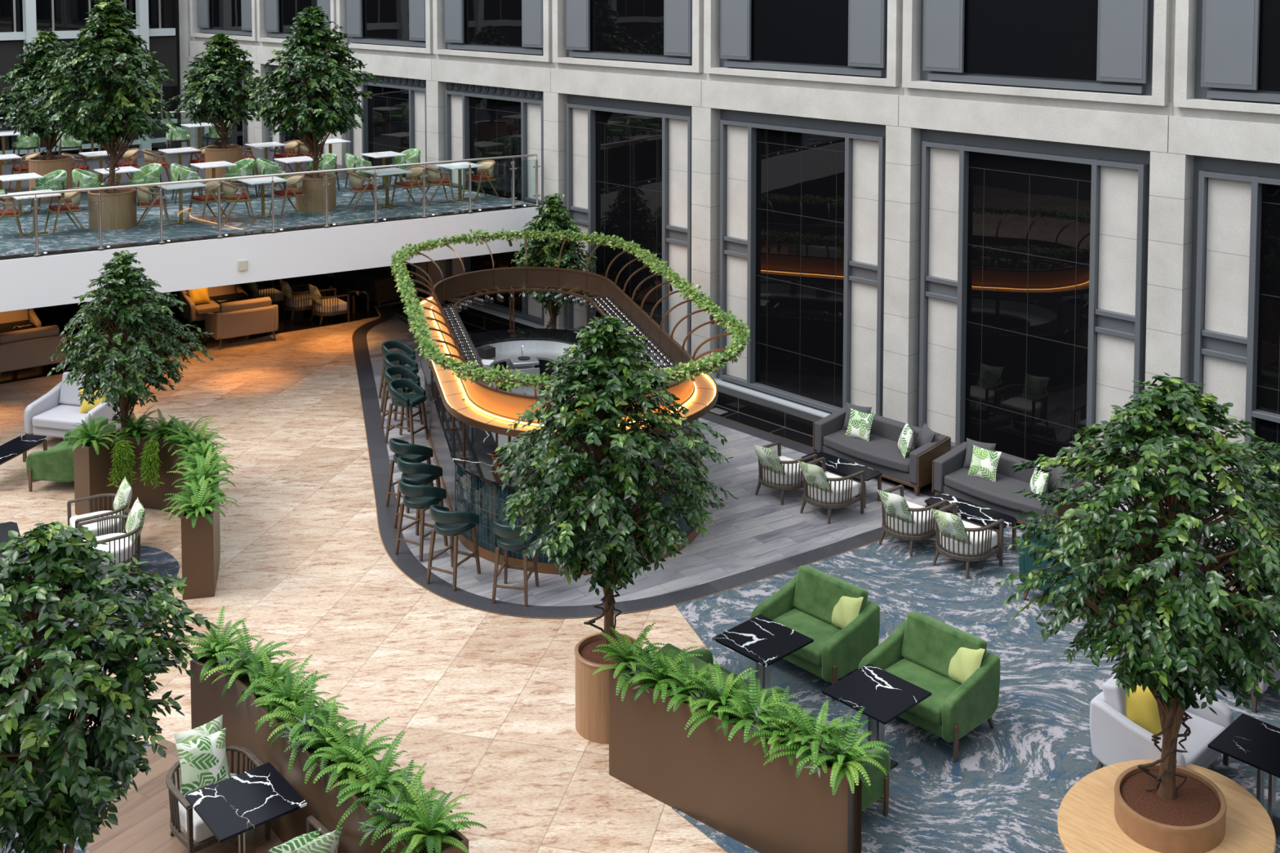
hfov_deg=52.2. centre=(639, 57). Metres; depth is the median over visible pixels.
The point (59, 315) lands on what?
floor
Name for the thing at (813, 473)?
throw cushion
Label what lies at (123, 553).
seat cushion
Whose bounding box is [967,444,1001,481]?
throw cushion
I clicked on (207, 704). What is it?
planter box
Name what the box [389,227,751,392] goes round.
ivy garland
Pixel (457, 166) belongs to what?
cafe table
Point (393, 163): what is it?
seat cushion
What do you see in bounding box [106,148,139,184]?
armchair
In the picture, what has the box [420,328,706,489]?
countertop
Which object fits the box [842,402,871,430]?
throw cushion
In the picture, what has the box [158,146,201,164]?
cafe table
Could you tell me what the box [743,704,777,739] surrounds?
plant
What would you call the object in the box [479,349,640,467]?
countertop
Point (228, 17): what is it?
window
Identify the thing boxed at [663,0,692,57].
shutter
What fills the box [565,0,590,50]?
shutter
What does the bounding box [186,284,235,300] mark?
cushion
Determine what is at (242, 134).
window
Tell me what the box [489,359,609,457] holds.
countertop
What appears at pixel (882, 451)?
seat cushion
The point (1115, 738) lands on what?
armchair
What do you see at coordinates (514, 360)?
sink
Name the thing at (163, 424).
fern
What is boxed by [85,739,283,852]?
floor
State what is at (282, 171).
seat cushion
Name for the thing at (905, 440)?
throw cushion
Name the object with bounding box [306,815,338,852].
tub chair
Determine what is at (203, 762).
throw cushion
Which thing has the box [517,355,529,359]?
basin
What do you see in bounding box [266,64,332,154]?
window
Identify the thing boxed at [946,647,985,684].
throw cushion
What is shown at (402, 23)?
window
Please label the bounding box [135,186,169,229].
armchair
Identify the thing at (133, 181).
seat cushion
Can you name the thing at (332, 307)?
seat cushion
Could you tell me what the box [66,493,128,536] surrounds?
tub chair
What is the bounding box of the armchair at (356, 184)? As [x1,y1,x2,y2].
[346,170,380,213]
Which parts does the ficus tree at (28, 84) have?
pot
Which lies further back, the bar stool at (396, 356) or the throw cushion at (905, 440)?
the bar stool at (396, 356)
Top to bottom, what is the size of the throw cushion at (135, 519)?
0.438 m
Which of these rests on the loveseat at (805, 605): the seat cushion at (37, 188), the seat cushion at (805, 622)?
the seat cushion at (805, 622)
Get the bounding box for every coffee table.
[0,434,47,465]
[0,521,25,562]
[327,283,369,313]
[801,451,881,508]
[924,493,1017,559]
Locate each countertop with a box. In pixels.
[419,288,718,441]
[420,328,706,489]
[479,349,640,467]
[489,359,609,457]
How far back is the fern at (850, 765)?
10.78 m
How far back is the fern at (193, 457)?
17.29 m
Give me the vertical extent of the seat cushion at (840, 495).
0.190 m
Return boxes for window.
[0,0,182,156]
[197,0,252,36]
[199,57,253,148]
[265,0,330,38]
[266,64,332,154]
[346,0,426,48]
[346,73,427,288]
[444,0,543,55]
[444,82,544,324]
[565,0,692,65]
[565,93,691,363]
[716,108,886,416]
[720,0,887,78]
[916,128,1150,503]
[920,0,1154,95]
[1188,155,1279,544]
[1194,0,1279,103]
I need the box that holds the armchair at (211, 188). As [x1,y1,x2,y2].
[186,180,229,224]
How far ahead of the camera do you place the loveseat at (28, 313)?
26.76 m
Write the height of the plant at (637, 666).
0.238 m
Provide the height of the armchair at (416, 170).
0.790 m
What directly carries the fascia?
attached to the floor at (66, 233)
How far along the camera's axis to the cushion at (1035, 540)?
15.66 m
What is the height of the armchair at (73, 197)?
0.790 m
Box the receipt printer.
[479,345,495,359]
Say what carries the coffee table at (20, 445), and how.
on the floor at (486, 700)
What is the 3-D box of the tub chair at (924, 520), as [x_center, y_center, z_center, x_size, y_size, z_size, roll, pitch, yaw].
[3.583,6.191,17.415,0.721,0.629,0.760,-3,4,-43]
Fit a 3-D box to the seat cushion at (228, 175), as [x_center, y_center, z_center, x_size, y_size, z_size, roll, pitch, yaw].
[-8.556,2.556,27.783,0.500,0.110,0.500,-3,4,-38]
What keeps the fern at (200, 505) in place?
in the planter box at (200, 544)
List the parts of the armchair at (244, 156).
arm rail, leg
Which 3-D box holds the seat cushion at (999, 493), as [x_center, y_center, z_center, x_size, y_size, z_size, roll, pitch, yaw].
[5.106,6.079,18.291,0.730,0.150,1.620,-3,4,-43]
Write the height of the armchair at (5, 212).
0.790 m
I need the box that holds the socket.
[709,408,728,414]
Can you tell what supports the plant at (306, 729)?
in the planter box at (207, 704)
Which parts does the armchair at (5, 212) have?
leg, arm rail, leg, seat frame, leg, leg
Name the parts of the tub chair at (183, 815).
leg, seat frame, rail, leg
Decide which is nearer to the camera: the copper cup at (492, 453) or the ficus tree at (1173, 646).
the ficus tree at (1173, 646)
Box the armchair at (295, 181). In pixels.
[268,173,309,218]
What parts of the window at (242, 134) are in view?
stone panel, glass, stone panel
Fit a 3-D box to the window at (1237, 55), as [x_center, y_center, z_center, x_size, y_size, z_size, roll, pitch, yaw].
[8.516,-1.153,15.527,0.239,3.580,3.810,-3,4,-43]
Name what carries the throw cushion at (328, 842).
on the tub chair at (311, 821)
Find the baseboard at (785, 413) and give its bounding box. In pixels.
[333,272,1279,569]
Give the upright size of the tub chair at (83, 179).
0.799 m
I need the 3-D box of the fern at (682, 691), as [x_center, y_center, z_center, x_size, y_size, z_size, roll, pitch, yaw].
[0.488,5.695,11.924,0.713,0.437,0.688,0,3,-1]
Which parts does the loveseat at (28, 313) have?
armrest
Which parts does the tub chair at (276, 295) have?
rail, seat frame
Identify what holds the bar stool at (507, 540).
on the floor at (752, 531)
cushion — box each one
[0,189,5,195]
[0,308,28,324]
[0,324,59,343]
[12,142,22,148]
[31,186,44,191]
[31,404,87,431]
[47,440,67,450]
[58,371,107,405]
[69,510,124,536]
[75,140,82,146]
[78,387,105,413]
[83,533,137,565]
[97,182,105,186]
[113,476,132,521]
[125,497,145,545]
[127,178,143,185]
[173,714,229,788]
[175,727,231,795]
[177,773,236,842]
[186,133,191,140]
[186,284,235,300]
[189,287,210,304]
[195,300,219,315]
[206,132,217,138]
[219,297,271,312]
[222,173,237,182]
[246,281,259,296]
[251,288,283,302]
[267,827,321,852]
[280,279,293,300]
[281,170,287,178]
[285,293,311,308]
[289,826,343,852]
[307,283,322,304]
[314,297,346,313]
[389,162,404,169]
[657,643,732,687]
[713,664,764,693]
[752,444,786,475]
[762,455,803,485]
[772,608,842,666]
[792,565,868,625]
[797,460,833,493]
[808,471,858,503]
[823,429,915,472]
[830,595,863,628]
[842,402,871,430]
[844,408,875,441]
[876,488,915,524]
[884,657,961,724]
[885,500,935,534]
[897,422,913,458]
[901,611,986,679]
[914,422,935,448]
[930,507,971,544]
[939,520,997,555]
[944,467,1050,515]
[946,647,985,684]
[962,437,995,468]
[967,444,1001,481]
[1029,463,1048,502]
[1030,525,1110,565]
[1047,463,1071,493]
[1102,674,1147,716]
[1125,684,1162,734]
[1157,711,1226,766]
[1214,573,1244,616]
[1235,623,1279,674]
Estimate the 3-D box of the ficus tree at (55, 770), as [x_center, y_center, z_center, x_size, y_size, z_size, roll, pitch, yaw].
[-3.933,5.046,8.778,2.163,3.917,2.063,-1,3,-15]
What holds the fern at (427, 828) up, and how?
in the planter box at (207, 704)
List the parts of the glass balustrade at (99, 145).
handrail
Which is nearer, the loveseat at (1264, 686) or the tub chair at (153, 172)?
the loveseat at (1264, 686)
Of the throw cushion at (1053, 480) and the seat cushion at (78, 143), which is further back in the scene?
the seat cushion at (78, 143)
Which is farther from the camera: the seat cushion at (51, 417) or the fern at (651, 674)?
the seat cushion at (51, 417)
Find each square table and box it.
[0,320,36,333]
[185,761,306,852]
[208,292,253,304]
[712,614,813,689]
[822,663,931,769]
[1208,713,1279,839]
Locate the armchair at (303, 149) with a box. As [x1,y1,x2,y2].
[296,140,319,171]
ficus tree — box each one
[0,27,93,200]
[0,520,220,852]
[24,0,177,231]
[47,249,213,438]
[163,32,267,184]
[248,5,383,212]
[487,315,737,743]
[510,193,598,328]
[994,373,1279,799]
[1218,440,1279,622]
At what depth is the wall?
20.38 m
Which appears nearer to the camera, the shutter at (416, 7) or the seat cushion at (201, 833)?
the seat cushion at (201, 833)
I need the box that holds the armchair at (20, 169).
[8,151,39,191]
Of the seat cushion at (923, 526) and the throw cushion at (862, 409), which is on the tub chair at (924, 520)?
the seat cushion at (923, 526)
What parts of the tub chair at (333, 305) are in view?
seat frame, rail, leg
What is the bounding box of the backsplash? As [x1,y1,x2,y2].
[463,340,654,440]
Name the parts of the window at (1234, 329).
stone panel, stone panel, glass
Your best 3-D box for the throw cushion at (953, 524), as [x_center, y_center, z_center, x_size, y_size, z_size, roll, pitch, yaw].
[3.951,5.954,16.576,0.263,0.438,0.464,-2,4,-36]
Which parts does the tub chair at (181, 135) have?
leg, seat frame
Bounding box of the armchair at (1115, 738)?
[1088,674,1234,770]
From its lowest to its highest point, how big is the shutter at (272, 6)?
3.400 m
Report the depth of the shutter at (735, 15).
22.79 m
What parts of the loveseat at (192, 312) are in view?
armrest, leg, armrest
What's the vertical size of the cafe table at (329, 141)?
0.738 m
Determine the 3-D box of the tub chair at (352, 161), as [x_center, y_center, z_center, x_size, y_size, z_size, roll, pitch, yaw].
[-6.198,2.521,28.863,0.623,0.799,0.698,-2,4,-26]
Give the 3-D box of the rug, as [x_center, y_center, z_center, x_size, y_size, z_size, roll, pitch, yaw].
[-7.528,6.612,15.566,4.138,0.001,4.400,-3,4,-43]
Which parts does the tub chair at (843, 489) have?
leg, leg, leg, seat frame, rail, leg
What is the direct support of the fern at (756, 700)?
in the planter box at (723, 784)
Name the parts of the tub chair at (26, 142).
seat frame, leg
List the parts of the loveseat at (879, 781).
armrest, armrest, leg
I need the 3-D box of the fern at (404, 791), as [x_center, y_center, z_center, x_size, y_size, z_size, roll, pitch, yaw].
[-1.867,5.797,10.146,0.713,0.437,0.688,1,3,20]
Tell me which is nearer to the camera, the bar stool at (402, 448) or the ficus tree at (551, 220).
the bar stool at (402, 448)
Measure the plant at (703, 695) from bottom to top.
0.238 m
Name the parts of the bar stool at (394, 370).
leg, leg, backrest, seat, leg, leg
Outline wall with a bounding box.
[178,0,1279,508]
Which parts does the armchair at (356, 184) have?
rail, leg, arm rail, leg, seat frame, leg, leg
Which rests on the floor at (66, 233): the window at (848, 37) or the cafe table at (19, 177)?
the cafe table at (19, 177)
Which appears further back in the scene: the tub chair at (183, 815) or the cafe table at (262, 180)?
the cafe table at (262, 180)
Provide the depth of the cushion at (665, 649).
12.72 m
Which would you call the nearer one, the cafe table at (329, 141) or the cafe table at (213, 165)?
the cafe table at (213, 165)
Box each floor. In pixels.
[0,146,542,260]
[0,272,1182,852]
[0,274,398,383]
[0,743,151,852]
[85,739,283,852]
[366,312,930,606]
[390,302,1220,574]
[671,519,1279,852]
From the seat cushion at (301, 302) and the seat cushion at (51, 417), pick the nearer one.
the seat cushion at (51, 417)
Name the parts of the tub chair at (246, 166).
leg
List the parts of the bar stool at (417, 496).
leg, leg, backrest, seat, leg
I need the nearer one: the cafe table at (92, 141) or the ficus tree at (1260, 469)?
the ficus tree at (1260, 469)
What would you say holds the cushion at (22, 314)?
on the loveseat at (28, 313)
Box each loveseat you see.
[0,308,41,327]
[0,324,66,376]
[23,371,129,438]
[26,415,115,491]
[179,284,248,330]
[204,297,278,349]
[651,643,787,705]
[750,565,879,700]
[762,702,890,817]
[857,611,999,762]
[1018,525,1151,617]
[1214,573,1279,712]
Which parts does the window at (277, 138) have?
stone panel, glass, stone panel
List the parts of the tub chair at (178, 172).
leg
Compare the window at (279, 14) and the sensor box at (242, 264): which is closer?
the sensor box at (242, 264)
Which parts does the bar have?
panel, kick plate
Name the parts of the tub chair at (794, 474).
leg, leg, seat frame, leg, rail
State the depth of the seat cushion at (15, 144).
33.09 m
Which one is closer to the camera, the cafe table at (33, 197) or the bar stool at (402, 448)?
the bar stool at (402, 448)
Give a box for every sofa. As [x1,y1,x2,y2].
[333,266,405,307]
[813,406,951,496]
[932,441,1088,529]
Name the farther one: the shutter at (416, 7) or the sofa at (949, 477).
the shutter at (416, 7)
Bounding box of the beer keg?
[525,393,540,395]
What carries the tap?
on the bar
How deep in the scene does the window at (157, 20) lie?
37.69 m
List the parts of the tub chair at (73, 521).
leg, rail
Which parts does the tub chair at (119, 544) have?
rail, seat frame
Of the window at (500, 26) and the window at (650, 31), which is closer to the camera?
the window at (650, 31)
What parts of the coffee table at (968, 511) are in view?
leg, leg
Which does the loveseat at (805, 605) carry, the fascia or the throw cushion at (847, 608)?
the throw cushion at (847, 608)
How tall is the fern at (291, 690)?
0.527 m
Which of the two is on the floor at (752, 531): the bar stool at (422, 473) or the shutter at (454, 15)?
the bar stool at (422, 473)
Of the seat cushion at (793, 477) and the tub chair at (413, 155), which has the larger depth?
the tub chair at (413, 155)
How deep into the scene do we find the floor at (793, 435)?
22.18 m
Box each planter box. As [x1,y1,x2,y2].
[73,428,220,599]
[190,648,468,852]
[608,662,862,852]
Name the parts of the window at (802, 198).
stone panel, stone panel, glass, stone panel, stone panel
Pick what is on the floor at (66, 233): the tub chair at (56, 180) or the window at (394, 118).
the tub chair at (56, 180)
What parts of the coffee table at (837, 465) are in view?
leg, leg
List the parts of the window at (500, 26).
shutter panel, glass, shutter panel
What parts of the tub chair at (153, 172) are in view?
leg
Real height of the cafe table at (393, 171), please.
0.738 m
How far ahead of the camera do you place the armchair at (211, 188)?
24.98 m
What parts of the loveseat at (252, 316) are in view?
leg, armrest, leg, leg, armrest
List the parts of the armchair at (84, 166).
arm rail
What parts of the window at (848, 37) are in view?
shutter panel, glass, shutter panel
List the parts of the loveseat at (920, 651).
armrest, leg, armrest, leg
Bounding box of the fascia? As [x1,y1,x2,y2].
[0,206,538,311]
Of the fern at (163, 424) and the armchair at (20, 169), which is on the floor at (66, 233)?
the armchair at (20, 169)
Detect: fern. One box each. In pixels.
[63,413,121,454]
[106,405,156,449]
[139,408,190,443]
[158,415,218,452]
[159,476,238,528]
[165,472,229,511]
[166,445,238,499]
[170,416,226,457]
[171,443,235,482]
[174,434,230,468]
[179,605,261,682]
[204,621,295,697]
[234,648,309,711]
[249,654,330,736]
[255,670,348,772]
[284,698,366,783]
[309,716,399,805]
[327,731,421,833]
[353,760,448,852]
[377,777,487,852]
[592,622,668,701]
[626,634,711,703]
[657,648,728,720]
[680,660,758,737]
[714,668,799,754]
[744,686,824,765]
[763,700,862,777]
[796,707,893,795]
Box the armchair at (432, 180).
[420,164,455,205]
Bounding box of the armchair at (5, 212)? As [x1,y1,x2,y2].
[0,197,22,238]
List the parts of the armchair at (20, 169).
leg, leg, seat frame, arm rail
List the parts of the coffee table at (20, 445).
leg, leg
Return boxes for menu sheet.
[481,359,494,364]
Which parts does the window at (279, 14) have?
shutter panel, frame, glass, shutter panel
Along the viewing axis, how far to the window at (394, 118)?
31.29 m
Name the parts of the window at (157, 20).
spandrel panel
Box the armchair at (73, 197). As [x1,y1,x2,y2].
[44,186,86,235]
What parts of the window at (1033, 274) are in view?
stone panel, stone panel, glass, stone panel, stone panel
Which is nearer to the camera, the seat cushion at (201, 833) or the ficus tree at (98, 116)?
the seat cushion at (201, 833)
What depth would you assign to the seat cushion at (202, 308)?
28.32 m
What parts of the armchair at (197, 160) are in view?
leg, leg, arm rail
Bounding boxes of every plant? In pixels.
[106,438,138,488]
[137,438,165,488]
[217,648,251,675]
[281,709,328,749]
[357,789,413,839]
[622,655,660,693]
[683,680,724,709]
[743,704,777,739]
[801,733,851,777]
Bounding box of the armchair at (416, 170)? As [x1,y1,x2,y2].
[391,165,431,208]
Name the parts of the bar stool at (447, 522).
leg, leg, backrest, seat, leg, leg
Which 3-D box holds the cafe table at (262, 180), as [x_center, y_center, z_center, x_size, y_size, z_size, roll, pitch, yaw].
[-7.332,2.748,25.383,0.740,0.738,0.740,-3,4,-38]
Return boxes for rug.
[0,540,179,673]
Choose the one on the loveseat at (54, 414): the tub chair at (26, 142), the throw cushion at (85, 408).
the throw cushion at (85, 408)
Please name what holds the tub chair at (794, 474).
on the floor at (752, 531)
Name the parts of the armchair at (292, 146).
leg, leg, leg, arm rail, leg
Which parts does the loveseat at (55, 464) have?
leg, armrest, armrest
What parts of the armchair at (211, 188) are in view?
leg, leg, leg, seat frame, arm rail, leg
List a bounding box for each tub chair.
[0,189,5,207]
[12,130,40,163]
[31,169,67,214]
[55,131,83,158]
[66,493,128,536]
[71,168,105,194]
[77,515,141,570]
[99,137,128,159]
[127,163,164,206]
[165,123,191,155]
[165,744,270,852]
[170,163,203,204]
[206,120,232,146]
[222,158,257,196]
[248,280,285,311]
[256,157,287,197]
[282,284,320,319]
[304,153,339,191]
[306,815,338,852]
[310,288,349,325]
[345,153,374,191]
[389,148,420,185]
[755,441,817,505]
[800,457,864,524]
[879,484,947,556]
[933,502,1004,578]
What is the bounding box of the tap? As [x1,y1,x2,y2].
[521,344,524,355]
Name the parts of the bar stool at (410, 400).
leg, leg, backrest, seat, leg, leg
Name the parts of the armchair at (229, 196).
rail, leg, arm rail, leg, seat frame, leg, leg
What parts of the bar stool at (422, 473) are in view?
leg, leg, backrest, seat, leg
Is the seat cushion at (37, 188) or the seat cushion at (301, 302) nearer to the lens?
the seat cushion at (37, 188)
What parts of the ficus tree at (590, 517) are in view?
pot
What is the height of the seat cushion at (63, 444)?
0.141 m
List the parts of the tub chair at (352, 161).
leg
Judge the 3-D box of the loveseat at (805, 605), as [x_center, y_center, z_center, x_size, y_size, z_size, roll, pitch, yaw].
[1.916,6.231,14.297,0.916,0.915,1.172,-3,4,-43]
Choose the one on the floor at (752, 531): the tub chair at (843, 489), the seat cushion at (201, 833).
the tub chair at (843, 489)
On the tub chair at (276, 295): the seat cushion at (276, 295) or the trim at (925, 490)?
the seat cushion at (276, 295)
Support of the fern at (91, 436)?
in the planter box at (200, 544)
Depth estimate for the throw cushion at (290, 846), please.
10.15 m
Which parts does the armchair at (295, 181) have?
leg, leg, leg, seat frame, arm rail, leg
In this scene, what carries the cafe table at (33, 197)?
on the floor at (66, 233)
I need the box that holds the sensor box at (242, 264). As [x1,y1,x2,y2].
[238,259,248,271]
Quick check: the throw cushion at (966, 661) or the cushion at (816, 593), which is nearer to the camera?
the throw cushion at (966, 661)
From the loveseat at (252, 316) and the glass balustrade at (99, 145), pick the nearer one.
the loveseat at (252, 316)
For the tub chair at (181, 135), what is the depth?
34.63 m
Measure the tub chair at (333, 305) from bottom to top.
0.629 m
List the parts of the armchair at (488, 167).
leg, leg, leg, seat frame, arm rail, leg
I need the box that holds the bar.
[420,328,706,574]
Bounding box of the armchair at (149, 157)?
[142,149,171,182]
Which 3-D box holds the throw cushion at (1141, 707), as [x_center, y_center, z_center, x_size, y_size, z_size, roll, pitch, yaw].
[4.706,6.130,12.289,0.491,0.467,0.217,0,3,1]
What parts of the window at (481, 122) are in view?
stone panel, stone panel, glass, stone panel, stone panel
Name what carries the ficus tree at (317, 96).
on the floor at (66, 233)
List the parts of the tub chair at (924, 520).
leg, leg, seat frame, leg, rail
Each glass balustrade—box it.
[0,111,221,154]
[0,153,540,255]
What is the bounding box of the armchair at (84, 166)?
[61,152,89,171]
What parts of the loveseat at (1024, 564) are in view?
armrest, leg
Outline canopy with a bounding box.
[393,235,746,481]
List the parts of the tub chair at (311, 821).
leg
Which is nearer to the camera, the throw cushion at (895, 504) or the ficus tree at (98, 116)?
the throw cushion at (895, 504)
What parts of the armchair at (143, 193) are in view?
leg, leg, arm rail, seat frame, leg, leg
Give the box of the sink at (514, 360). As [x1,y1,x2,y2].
[509,355,539,366]
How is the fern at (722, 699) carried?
in the planter box at (723, 784)
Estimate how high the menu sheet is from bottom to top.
0.003 m
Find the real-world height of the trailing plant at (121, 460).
0.659 m
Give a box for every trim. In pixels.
[351,307,900,617]
[352,306,897,617]
[380,305,934,497]
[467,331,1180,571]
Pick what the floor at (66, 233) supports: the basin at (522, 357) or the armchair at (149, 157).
the armchair at (149, 157)
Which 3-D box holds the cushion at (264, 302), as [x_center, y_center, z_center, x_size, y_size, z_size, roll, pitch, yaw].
[-8.185,5.270,27.083,1.045,0.460,0.170,-2,18,-34]
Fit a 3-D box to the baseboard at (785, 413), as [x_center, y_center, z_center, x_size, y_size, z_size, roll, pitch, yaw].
[3.663,6.125,20.937,0.358,0.367,33.152,-3,4,-43]
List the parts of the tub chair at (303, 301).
seat frame, rail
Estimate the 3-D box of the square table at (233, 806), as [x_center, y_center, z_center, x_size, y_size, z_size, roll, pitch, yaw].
[-3.272,6.519,10.860,0.740,0.718,0.740,-3,4,-40]
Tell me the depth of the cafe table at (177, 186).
24.72 m
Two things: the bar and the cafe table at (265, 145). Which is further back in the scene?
the cafe table at (265, 145)
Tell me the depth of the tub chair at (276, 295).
29.63 m
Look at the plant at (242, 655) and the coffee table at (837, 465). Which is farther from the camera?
the coffee table at (837, 465)
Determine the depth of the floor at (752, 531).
17.94 m
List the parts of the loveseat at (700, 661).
armrest, armrest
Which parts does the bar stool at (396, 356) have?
leg, backrest, seat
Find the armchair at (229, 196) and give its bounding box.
[219,180,255,223]
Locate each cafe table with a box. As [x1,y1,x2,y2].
[0,131,20,163]
[0,154,22,190]
[0,173,44,215]
[7,189,61,235]
[79,151,110,185]
[85,137,99,159]
[93,166,142,186]
[155,182,206,224]
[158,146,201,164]
[180,122,213,152]
[190,160,237,195]
[236,176,288,218]
[244,142,287,159]
[274,155,319,172]
[318,138,351,153]
[360,151,406,187]
[362,167,412,208]
[435,161,484,201]
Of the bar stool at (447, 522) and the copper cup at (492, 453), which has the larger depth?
the copper cup at (492, 453)
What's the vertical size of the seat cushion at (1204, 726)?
0.150 m
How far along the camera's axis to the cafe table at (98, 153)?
29.30 m
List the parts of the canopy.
post, post, post, post, spot lamp, post, post, glass rail, rail, rail, bar canopy, post, spot lamp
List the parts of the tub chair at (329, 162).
leg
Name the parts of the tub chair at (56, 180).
leg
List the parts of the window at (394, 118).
stone panel, glass, stone panel, stone panel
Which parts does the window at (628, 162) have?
stone panel, stone panel, glass, stone panel, stone panel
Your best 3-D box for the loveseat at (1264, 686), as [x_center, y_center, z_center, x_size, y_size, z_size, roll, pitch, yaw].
[6.575,6.206,14.100,1.287,0.988,0.989,-2,4,-37]
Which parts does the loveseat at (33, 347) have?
armrest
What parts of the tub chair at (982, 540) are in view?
leg, leg, seat frame, leg, rail, leg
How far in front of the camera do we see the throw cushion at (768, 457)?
18.78 m
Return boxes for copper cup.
[491,452,497,462]
[497,466,503,478]
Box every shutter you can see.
[197,0,209,28]
[240,0,252,31]
[265,0,279,32]
[316,0,330,29]
[346,0,362,37]
[408,0,426,40]
[444,0,464,43]
[521,0,543,48]
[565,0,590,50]
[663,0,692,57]
[720,0,751,60]
[848,0,885,68]
[922,0,964,72]
[1096,0,1149,83]
[1200,0,1260,90]
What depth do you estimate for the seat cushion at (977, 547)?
16.57 m
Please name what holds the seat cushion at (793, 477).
on the tub chair at (794, 474)
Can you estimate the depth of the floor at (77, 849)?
11.32 m
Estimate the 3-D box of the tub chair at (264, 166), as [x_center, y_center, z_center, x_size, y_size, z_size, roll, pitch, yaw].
[-7.914,2.568,28.041,0.623,0.799,0.698,-1,3,-20]
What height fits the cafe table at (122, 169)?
0.738 m
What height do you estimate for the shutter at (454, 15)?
3.400 m
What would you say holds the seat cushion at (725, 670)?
on the loveseat at (700, 661)
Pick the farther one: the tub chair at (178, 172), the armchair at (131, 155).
the armchair at (131, 155)
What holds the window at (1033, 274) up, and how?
in the wall
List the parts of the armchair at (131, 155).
leg, arm rail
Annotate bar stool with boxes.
[378,339,415,398]
[379,351,418,416]
[380,365,422,431]
[384,377,427,444]
[385,438,433,513]
[393,457,442,535]
[395,479,448,560]
[426,504,480,591]
[491,521,540,606]
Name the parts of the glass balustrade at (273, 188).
post, post, post, post, handrail, post, post, post, post, glass pane, post, glass pane, post, post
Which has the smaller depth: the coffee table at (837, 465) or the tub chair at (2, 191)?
the coffee table at (837, 465)
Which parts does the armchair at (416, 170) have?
leg, leg, seat frame, leg, arm rail, leg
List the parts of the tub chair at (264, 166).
leg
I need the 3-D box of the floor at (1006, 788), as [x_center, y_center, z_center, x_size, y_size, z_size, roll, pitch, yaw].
[5.436,6.921,10.199,10.880,0.001,14.955,-3,4,-43]
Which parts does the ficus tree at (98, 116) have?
pot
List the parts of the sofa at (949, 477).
panel, armrest, backrest, armrest, panel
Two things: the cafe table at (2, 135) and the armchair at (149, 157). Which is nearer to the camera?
the armchair at (149, 157)
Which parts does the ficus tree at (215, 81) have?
pot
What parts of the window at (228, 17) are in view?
shutter panel, glass, shutter panel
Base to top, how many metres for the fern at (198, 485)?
0.468 m
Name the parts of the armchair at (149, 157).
arm rail, leg, leg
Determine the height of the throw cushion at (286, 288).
0.438 m
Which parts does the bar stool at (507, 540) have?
leg, leg, backrest, seat, leg, leg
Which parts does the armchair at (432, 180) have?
leg, rail, arm rail, leg, seat frame, leg, leg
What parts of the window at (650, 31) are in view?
shutter panel, glass, frame, shutter panel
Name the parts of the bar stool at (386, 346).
leg, backrest, seat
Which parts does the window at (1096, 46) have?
shutter panel, glass, shutter panel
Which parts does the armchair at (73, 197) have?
leg, leg, seat frame, leg, arm rail, rail, leg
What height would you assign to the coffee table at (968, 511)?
0.420 m
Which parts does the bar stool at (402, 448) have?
leg, backrest, seat, leg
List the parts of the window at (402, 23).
shutter panel, glass, shutter panel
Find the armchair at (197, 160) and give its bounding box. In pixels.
[187,145,212,173]
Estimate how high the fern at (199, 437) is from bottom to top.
0.538 m
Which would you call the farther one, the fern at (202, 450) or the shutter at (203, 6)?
the shutter at (203, 6)
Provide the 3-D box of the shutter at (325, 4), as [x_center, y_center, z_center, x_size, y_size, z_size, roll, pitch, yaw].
[-8.028,-2.259,33.196,0.050,3.400,0.700,-3,4,-43]
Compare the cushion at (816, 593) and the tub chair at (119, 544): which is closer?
the cushion at (816, 593)
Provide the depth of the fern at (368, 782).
10.45 m
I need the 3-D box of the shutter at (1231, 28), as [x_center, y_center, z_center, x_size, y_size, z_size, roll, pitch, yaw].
[7.484,-1.299,16.500,0.050,3.400,0.700,-3,4,-43]
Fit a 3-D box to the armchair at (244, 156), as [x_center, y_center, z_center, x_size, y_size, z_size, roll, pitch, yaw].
[-9.280,2.429,30.633,0.605,0.790,0.615,-1,3,-20]
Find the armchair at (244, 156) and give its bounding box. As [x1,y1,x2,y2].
[234,144,257,174]
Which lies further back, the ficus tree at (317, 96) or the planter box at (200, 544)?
the ficus tree at (317, 96)
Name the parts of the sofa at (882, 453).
panel, armrest, backrest, leg, armrest, panel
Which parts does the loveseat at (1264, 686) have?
armrest, leg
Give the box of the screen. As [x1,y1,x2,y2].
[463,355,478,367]
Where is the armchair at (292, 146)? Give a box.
[272,140,302,171]
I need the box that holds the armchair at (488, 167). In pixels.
[462,160,499,201]
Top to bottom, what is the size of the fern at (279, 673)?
0.437 m
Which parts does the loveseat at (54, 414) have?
armrest, armrest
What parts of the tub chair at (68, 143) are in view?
leg, seat frame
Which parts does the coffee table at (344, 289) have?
leg, leg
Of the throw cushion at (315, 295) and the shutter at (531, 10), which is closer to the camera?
the shutter at (531, 10)
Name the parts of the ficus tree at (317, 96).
pot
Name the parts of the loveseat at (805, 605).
armrest, leg, armrest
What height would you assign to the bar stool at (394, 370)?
0.974 m
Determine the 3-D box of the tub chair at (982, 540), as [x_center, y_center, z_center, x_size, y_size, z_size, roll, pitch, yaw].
[4.161,6.227,16.793,0.721,0.629,0.760,-3,4,-43]
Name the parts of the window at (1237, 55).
shutter panel, glass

